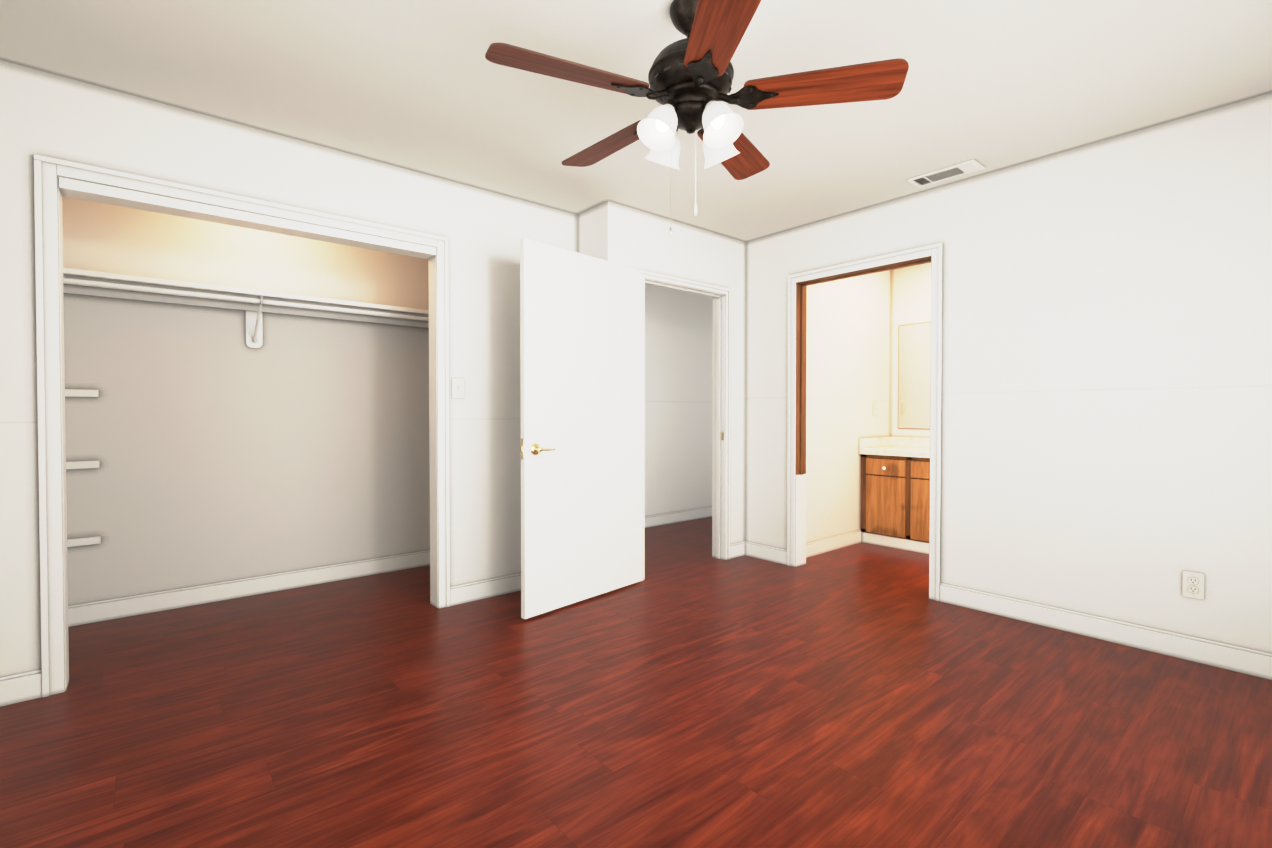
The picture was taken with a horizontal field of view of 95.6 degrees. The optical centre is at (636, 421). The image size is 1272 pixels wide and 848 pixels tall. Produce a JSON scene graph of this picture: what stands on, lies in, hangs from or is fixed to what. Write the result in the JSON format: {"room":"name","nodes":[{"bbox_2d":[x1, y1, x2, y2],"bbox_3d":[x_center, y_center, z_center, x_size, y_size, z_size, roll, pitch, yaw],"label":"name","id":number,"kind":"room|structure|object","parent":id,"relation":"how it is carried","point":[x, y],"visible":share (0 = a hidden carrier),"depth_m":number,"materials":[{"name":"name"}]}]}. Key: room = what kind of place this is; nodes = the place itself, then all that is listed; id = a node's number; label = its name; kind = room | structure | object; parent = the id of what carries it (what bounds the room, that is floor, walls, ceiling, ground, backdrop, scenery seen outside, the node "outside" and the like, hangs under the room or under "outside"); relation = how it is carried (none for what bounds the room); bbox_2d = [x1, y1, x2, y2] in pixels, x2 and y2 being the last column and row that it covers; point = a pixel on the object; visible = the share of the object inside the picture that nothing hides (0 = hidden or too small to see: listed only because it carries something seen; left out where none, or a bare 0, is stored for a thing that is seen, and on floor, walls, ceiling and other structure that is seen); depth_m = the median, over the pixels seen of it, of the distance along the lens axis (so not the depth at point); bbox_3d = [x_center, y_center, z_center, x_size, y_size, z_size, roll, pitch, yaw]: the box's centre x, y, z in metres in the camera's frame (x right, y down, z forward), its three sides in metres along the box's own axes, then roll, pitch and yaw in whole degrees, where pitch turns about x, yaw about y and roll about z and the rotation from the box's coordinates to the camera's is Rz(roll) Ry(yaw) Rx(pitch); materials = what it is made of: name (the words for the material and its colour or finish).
{"room":"empty bedroom","nodes":[
{"label":"empty bedroom","id":0,"kind":"room"},
{"bbox_2d":[0,60,576,677],"bbox_3d":[-1.647,-0.152,2.896,3.190,2.440,0.110,-1,1,-40],"label":"wall","id":1,"kind":"structure","parent":0,"point":[46,114],"depth_m":2.74,"materials":[{"name":"paint"}]},
{"bbox_2d":[0,670,41,706],"bbox_3d":[-2.520,1.026,2.090,0.513,0.108,0.014,-1,1,-40],"label":"baseboard","id":2,"kind":"structure","parent":1,"relation":"attached to","point":[21,687],"depth_m":2.22,"materials":[{"name":"paint"}]},
{"bbox_2d":[34,154,449,697],"bbox_3d":[-1.735,0.015,2.813,1.639,2.107,0.130,-1,1,-40],"label":"trim","id":3,"kind":"structure","parent":1,"relation":"attached to","point":[55,180],"depth_m":2.39,"materials":[{"name":"paint"}]},
{"bbox_2d":[452,378,463,397],"bbox_3d":[-1.029,-0.193,3.336,0.070,0.115,0.021,-1,1,-40],"label":"light switch","id":4,"kind":"object","parent":1,"relation":"attached to","point":[457,387],"visible":1,"depth_m":3.34,"materials":[{"name":"white plastic"}]},
{"bbox_2d":[450,573,520,605],"bbox_3d":[-0.733,1.003,3.609,0.898,0.108,0.014,-1,1,-40],"label":"baseboard","id":5,"kind":"structure","parent":1,"relation":"attached to","point":[460,594],"depth_m":3.45,"materials":[{"name":"paint"}]},
{"bbox_2d":[62,196,712,605],"bbox_3d":[-0.589,-0.185,5.071,7.220,2.440,0.110,-1,1,-40],"label":"wall","id":6,"kind":"structure","parent":0,"point":[213,444],"depth_m":3.52,"materials":[{"name":"paint"}]},
{"bbox_2d":[63,268,428,546],"bbox_3d":[-2.188,-0.048,3.403,2.396,1.383,0.361,-1,1,-40],"label":"closet shelf","id":7,"kind":"object","parent":6,"relation":"attached to","point":[254,304],"visible":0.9,"depth_m":3.11,"materials":[{"name":"paint"}]},
{"bbox_2d":[68,550,429,626],"bbox_3d":[-2.301,1.004,3.552,2.400,0.108,0.014,-1,1,-40],"label":"baseboard","id":8,"kind":"structure","parent":6,"relation":"attached to","point":[97,611],"depth_m":3.44,"materials":[{"name":"paint"}]},
{"bbox_2d":[645,506,711,527],"bbox_3d":[0.590,0.967,6.010,4.010,0.108,0.014,-1,1,-40],"label":"baseboard","id":9,"kind":"structure","parent":6,"relation":"attached to","point":[673,517],"depth_m":5.84,"materials":[{"name":"paint"}]},
{"bbox_2d":[577,201,621,264],"bbox_3d":[-0.560,-0.171,4.165,0.110,2.440,1.308,-1,1,-40],"label":"wall","id":10,"kind":"structure","parent":0,"point":[599,231],"depth_m":3.68,"materials":[{"name":"paint"}]},
{"bbox_2d":[0,517,1271,847],"bbox_3d":[0.908,1.094,3.175,7.420,0.060,4.969,-1,1,-40],"label":"floor","id":11,"kind":"structure","parent":0,"point":[690,691],"depth_m":2.05,"materials":[{"name":"laminate"}]},
{"bbox_2d":[859,437,929,553],"bbox_3d":[2.507,0.584,4.640,0.566,0.915,1.234,-1,1,-40],"label":"bathroom vanity","id":12,"kind":"object","parent":11,"relation":"on","point":[895,483],"visible":0.46,"depth_m":4.74,"materials":[{"name":"brown wood"}]},
{"bbox_2d":[0,0,1271,241],"bbox_3d":[0.908,-1.406,3.137,7.420,0.060,4.969,-1,1,-40],"label":"ceiling","id":13,"kind":"structure","parent":0,"point":[424,86],"depth_m":2.29,"materials":[{"name":"paint"}]},
{"bbox_2d":[485,0,908,235],"bbox_3d":[0.147,-0.986,1.933,1.278,0.745,1.230,-1,1,-40],"label":"fan","id":14,"kind":"object","parent":13,"relation":"hanging from","point":[690,77],"visible":1,"depth_m":1.81,"materials":[{"name":"brown wood"}]},
{"bbox_2d":[907,159,984,187],"bbox_3d":[1.712,-1.372,3.205,0.155,0.011,0.350,-1,1,-40],"label":"ceiling vent","id":15,"kind":"object","parent":13,"relation":"in","point":[960,169],"visible":0.98,"depth_m":3.19,"materials":[{"name":"white metal"}]},
{"bbox_2d":[622,205,745,543],"bbox_3d":[0.339,-0.171,4.150,1.241,2.440,0.120,-1,1,-40],"label":"wall","id":16,"kind":"structure","parent":0,"point":[683,251],"depth_m":4.27,"materials":[{"name":"paint"}]},
{"bbox_2d":[520,238,641,618],"bbox_3d":[-0.278,0.036,3.408,0.961,2.023,0.208,-1,1,-40],"label":"door","id":17,"kind":"structure","parent":16,"relation":"in","point":[581,409],"depth_m":3.34,"materials":[{"name":"paint"}]},
{"bbox_2d":[640,270,730,581],"bbox_3d":[0.323,0.026,4.129,0.897,2.046,0.140,-1,1,-40],"label":"trim","id":18,"kind":"structure","parent":16,"relation":"attached to","point":[721,296],"depth_m":4.36,"materials":[{"name":"paint"}]},
{"bbox_2d":[806,270,890,543],"bbox_3d":[2.029,-0.189,5.351,2.649,2.440,0.480,-1,1,-40],"label":"wall","id":19,"kind":"structure","parent":0,"point":[848,335],"depth_m":4.76,"materials":[{"name":"paint"}]},
{"bbox_2d":[806,530,860,557],"bbox_3d":[1.553,0.988,4.639,0.979,0.108,0.014,-1,1,-40],"label":"baseboard","id":20,"kind":"structure","parent":19,"relation":"attached to","point":[830,544],"depth_m":4.63,"materials":[{"name":"paint"}]},
{"bbox_2d":[873,402,876,414],"bbox_3d":[2.114,-0.114,5.096,0.070,0.115,0.021,-1,1,-40],"label":"light switch","id":21,"kind":"object","parent":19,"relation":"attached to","point":[874,408],"visible":1,"depth_m":5.09,"materials":[{"name":"white plastic"}]},
{"bbox_2d":[890,262,930,437],"bbox_3d":[3.107,-0.175,4.449,0.110,2.440,2.291,-1,1,-40],"label":"wall","id":22,"kind":"structure","parent":0,"point":[910,294],"depth_m":5.17,"materials":[{"name":"paint"}]},
{"bbox_2d":[898,322,930,429],"bbox_3d":[2.664,-0.397,4.875,0.008,0.934,0.915,-1,1,-40],"label":"mirror","id":23,"kind":"object","parent":22,"relation":"attached to","point":[914,351],"visible":0.36,"depth_m":5.11,"materials":[{"name":"grey mirror"}]},
{"bbox_2d":[745,92,1271,653],"bbox_3d":[2.007,-0.158,3.239,0.120,2.440,3.671,-1,1,-40],"label":"wall","id":24,"kind":"structure","parent":0,"point":[1107,384],"depth_m":2.83,"materials":[{"name":"paint"}]},
{"bbox_2d":[740,541,786,564],"bbox_3d":[0.975,0.992,4.368,0.014,0.108,0.399,-1,1,-40],"label":"baseboard","id":25,"kind":"structure","parent":24,"relation":"attached to","point":[768,553],"depth_m":4.37,"materials":[{"name":"paint"}]},
{"bbox_2d":[787,243,942,600],"bbox_3d":[1.493,0.000,3.835,0.142,2.107,1.062,-1,1,-40],"label":"trim","id":26,"kind":"structure","parent":24,"relation":"attached to","point":[798,283],"depth_m":3.96,"materials":[{"name":"paint"}]},
{"bbox_2d":[940,583,1271,679],"bbox_3d":[2.424,1.017,2.664,0.014,0.108,1.950,-1,1,-40],"label":"baseboard","id":27,"kind":"structure","parent":24,"relation":"attached to","point":[1256,663],"depth_m":2.77,"materials":[{"name":"paint"}]},
{"bbox_2d":[1182,571,1203,598],"bbox_3d":[2.492,0.731,2.583,0.008,0.115,0.070,-1,1,-40],"label":"electrical outlet plate","id":28,"kind":"object","parent":24,"relation":"attached to","point":[1192,584],"visible":1,"depth_m":2.58,"materials":[{"name":"white plastic"}]}
]}

